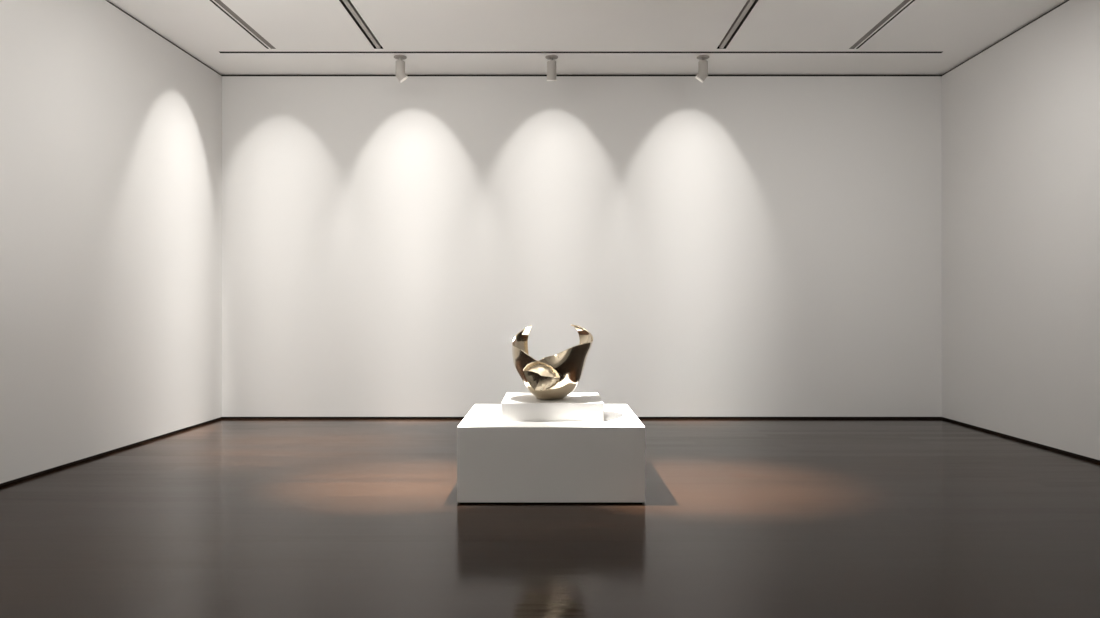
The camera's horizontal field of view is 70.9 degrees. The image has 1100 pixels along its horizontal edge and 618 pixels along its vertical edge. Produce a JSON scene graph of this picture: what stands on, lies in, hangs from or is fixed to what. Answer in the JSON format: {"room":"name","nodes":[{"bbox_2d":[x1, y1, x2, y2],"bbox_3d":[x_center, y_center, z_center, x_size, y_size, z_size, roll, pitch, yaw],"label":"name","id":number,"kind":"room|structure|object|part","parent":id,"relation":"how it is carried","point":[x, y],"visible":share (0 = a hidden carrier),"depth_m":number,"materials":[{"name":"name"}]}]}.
{"room":"museum","nodes":[
{"label":"museum","id":0,"kind":"room"},
{"bbox_2d":[0,0,221,483],"bbox_3d":[-4.486,-0.795,3.620,0.150,4.334,12.455,0,0,2],"label":"wall","id":1,"kind":"structure","parent":0,"point":[111,132],"depth_m":7.34,"materials":[{"name":"white paint"}]},
{"bbox_2d":[0,417,220,485],"bbox_3d":[-4.493,1.386,3.620,0.120,0.027,12.498,0,0,2],"label":"baseboard","id":2,"kind":"structure","parent":1,"relation":"attached to","point":[133,444],"depth_m":7.33,"materials":[{"name":"black"}]},
{"bbox_2d":[106,0,220,74],"bbox_3d":[-4.493,-2.976,3.620,0.120,0.027,12.498,0,0,2],"label":"trim","id":3,"kind":"structure","parent":1,"relation":"attached to","point":[106,0],"depth_m":8.42,"materials":[{"name":"black"}]},
{"bbox_2d":[0,419,1099,617],"bbox_3d":[-0.007,1.460,3.620,10.785,0.120,13.240,0,0,0],"label":"floor","id":4,"kind":"structure","parent":0,"point":[220,518],"depth_m":4.86,"materials":[{"name":"brown wood"}]},
{"bbox_2d":[457,404,644,502],"bbox_3d":[0.008,1.123,6.220,1.352,0.553,1.340,0,0,0],"label":"pedestal","id":5,"kind":"object","parent":4,"relation":"on","point":[498,461],"visible":0.98,"depth_m":5.55,"materials":[{"name":"white paint"}]},
{"bbox_2d":[501,393,603,421],"bbox_3d":[0.019,0.777,6.175,0.770,0.140,0.720,0,0,0],"label":"plinth","id":6,"kind":"object","parent":5,"relation":"on","point":[515,407],"visible":0.98,"depth_m":5.82,"materials":[{"name":"white paint"}]},
{"bbox_2d":[512,325,592,399],"bbox_3d":[0.022,0.416,6.060,0.649,0.581,0.529,0,0,0],"label":"bronze sculpture","id":7,"kind":"object","parent":6,"relation":"on","point":[554,377],"visible":1,"depth_m":5.89,"materials":[{"name":"beige"}]},
{"bbox_2d":[222,76,941,416],"bbox_3d":[0.405,-0.795,9.915,9.160,4.334,0.150,0,0,0],"label":"wall","id":8,"kind":"structure","parent":0,"point":[724,246],"depth_m":9.84,"materials":[{"name":"white paint"}]},
{"bbox_2d":[221,417,941,418],"bbox_3d":[0.405,1.386,9.922,9.204,0.027,0.120,0,0,0],"label":"baseboard","id":9,"kind":"structure","parent":8,"relation":"attached to","point":[221,417],"depth_m":9.86,"materials":[{"name":"black"}]},
{"bbox_2d":[221,75,941,75],"bbox_3d":[0.405,-2.976,9.922,9.204,0.027,0.120,0,0,0],"label":"trim","id":10,"kind":"structure","parent":8,"relation":"attached to","point":[221,75],"depth_m":9.86,"materials":[{"name":"black"}]},
{"bbox_2d":[108,0,1066,74],"bbox_3d":[-0.058,-2.992,3.620,10.285,0.004,12.640,0,0,0],"label":"ceiling","id":11,"kind":"structure","parent":0,"point":[960,30],"depth_m":8.36,"materials":[{"name":"white paint"}]},
{"bbox_2d":[210,0,274,48],"bbox_3d":[-3.317,-3.033,5.447,0.120,0.085,6.903,0,0,2],"label":"ceiling vent","id":12,"kind":"object","parent":11,"relation":"in","point":[218,3],"visible":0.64,"depth_m":8.10,"materials":[{"name":"grey metal"}]},
{"bbox_2d":[339,0,380,48],"bbox_3d":[-2.029,-3.034,5.447,0.120,0.081,6.898,0,0,1],"label":"ceiling vent","id":13,"kind":"object","parent":11,"relation":"in","point":[347,4],"visible":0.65,"depth_m":8.12,"materials":[{"name":"grey metal"}]},
{"bbox_2d":[394,55,407,82],"bbox_3d":[-1.766,-2.839,9.165,0.167,0.303,0.150,0,0,0],"label":"spotlight","id":14,"kind":"object","parent":11,"relation":"attached to","point":[400,73],"visible":1,"depth_m":9.12,"materials":[{"name":"grey metal"}]},
{"bbox_2d":[545,55,557,80],"bbox_3d":[0.020,-2.841,9.166,0.150,0.297,0.153,0,0,0],"label":"spotlight","id":15,"kind":"object","parent":11,"relation":"attached to","point":[551,63],"visible":1,"depth_m":9.12,"materials":[{"name":"grey metal"}]},
{"bbox_2d":[220,48,941,52],"bbox_3d":[0.360,-3.008,9.006,8.430,0.036,0.056,0,0,0],"label":"track","id":16,"kind":"object","parent":11,"relation":"attached to","point":[267,48],"visible":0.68,"depth_m":9.03,"materials":[{"name":"grey metal"}]},
{"bbox_3d":[0.360,-3.002,9.032,8.430,0.024,0.004,0,0,0],"label":"rail","id":17,"kind":"part","parent":16,"relation":"part of","materials":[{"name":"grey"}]},
{"bbox_2d":[695,55,709,82],"bbox_3d":[1.806,-2.839,9.165,0.167,0.303,0.150,0,0,0],"label":"spotlight","id":18,"kind":"object","parent":11,"relation":"attached to","point":[702,74],"visible":1,"depth_m":9.12,"materials":[{"name":"grey metal"}]},
{"bbox_2d":[719,0,757,48],"bbox_3d":[1.968,-3.034,5.447,0.120,0.081,6.895,0,0,0],"label":"ceiling vent","id":19,"kind":"object","parent":11,"relation":"in","point":[749,5],"visible":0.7,"depth_m":8.12,"materials":[{"name":"grey metal"}]},
{"bbox_2d":[850,0,914,48],"bbox_3d":[3.487,-3.033,5.447,0.120,0.085,6.895,0,0,0],"label":"ceiling vent","id":20,"kind":"object","parent":11,"relation":"in","point":[905,3],"visible":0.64,"depth_m":8.10,"materials":[{"name":"grey metal"}]},
{"bbox_2d":[942,0,1099,459],"bbox_3d":[5.060,-0.795,3.620,0.150,4.334,12.440,0,0,0],"label":"wall","id":21,"kind":"structure","parent":0,"point":[1021,116],"depth_m":8.07,"materials":[{"name":"white paint"}]},
{"bbox_2d":[942,0,1068,75],"bbox_3d":[5.067,-2.976,3.620,0.120,0.027,12.484,0,0,0],"label":"trim","id":22,"kind":"structure","parent":21,"relation":"attached to","point":[1067,0],"depth_m":8.42,"materials":[{"name":"black paint"}]},
{"bbox_2d":[942,417,1099,462],"bbox_3d":[5.067,1.386,3.620,0.120,0.027,12.484,0,0,0],"label":"baseboard","id":23,"kind":"structure","parent":21,"relation":"attached to","point":[1020,439],"depth_m":8.11,"materials":[{"name":"black"}]}
]}

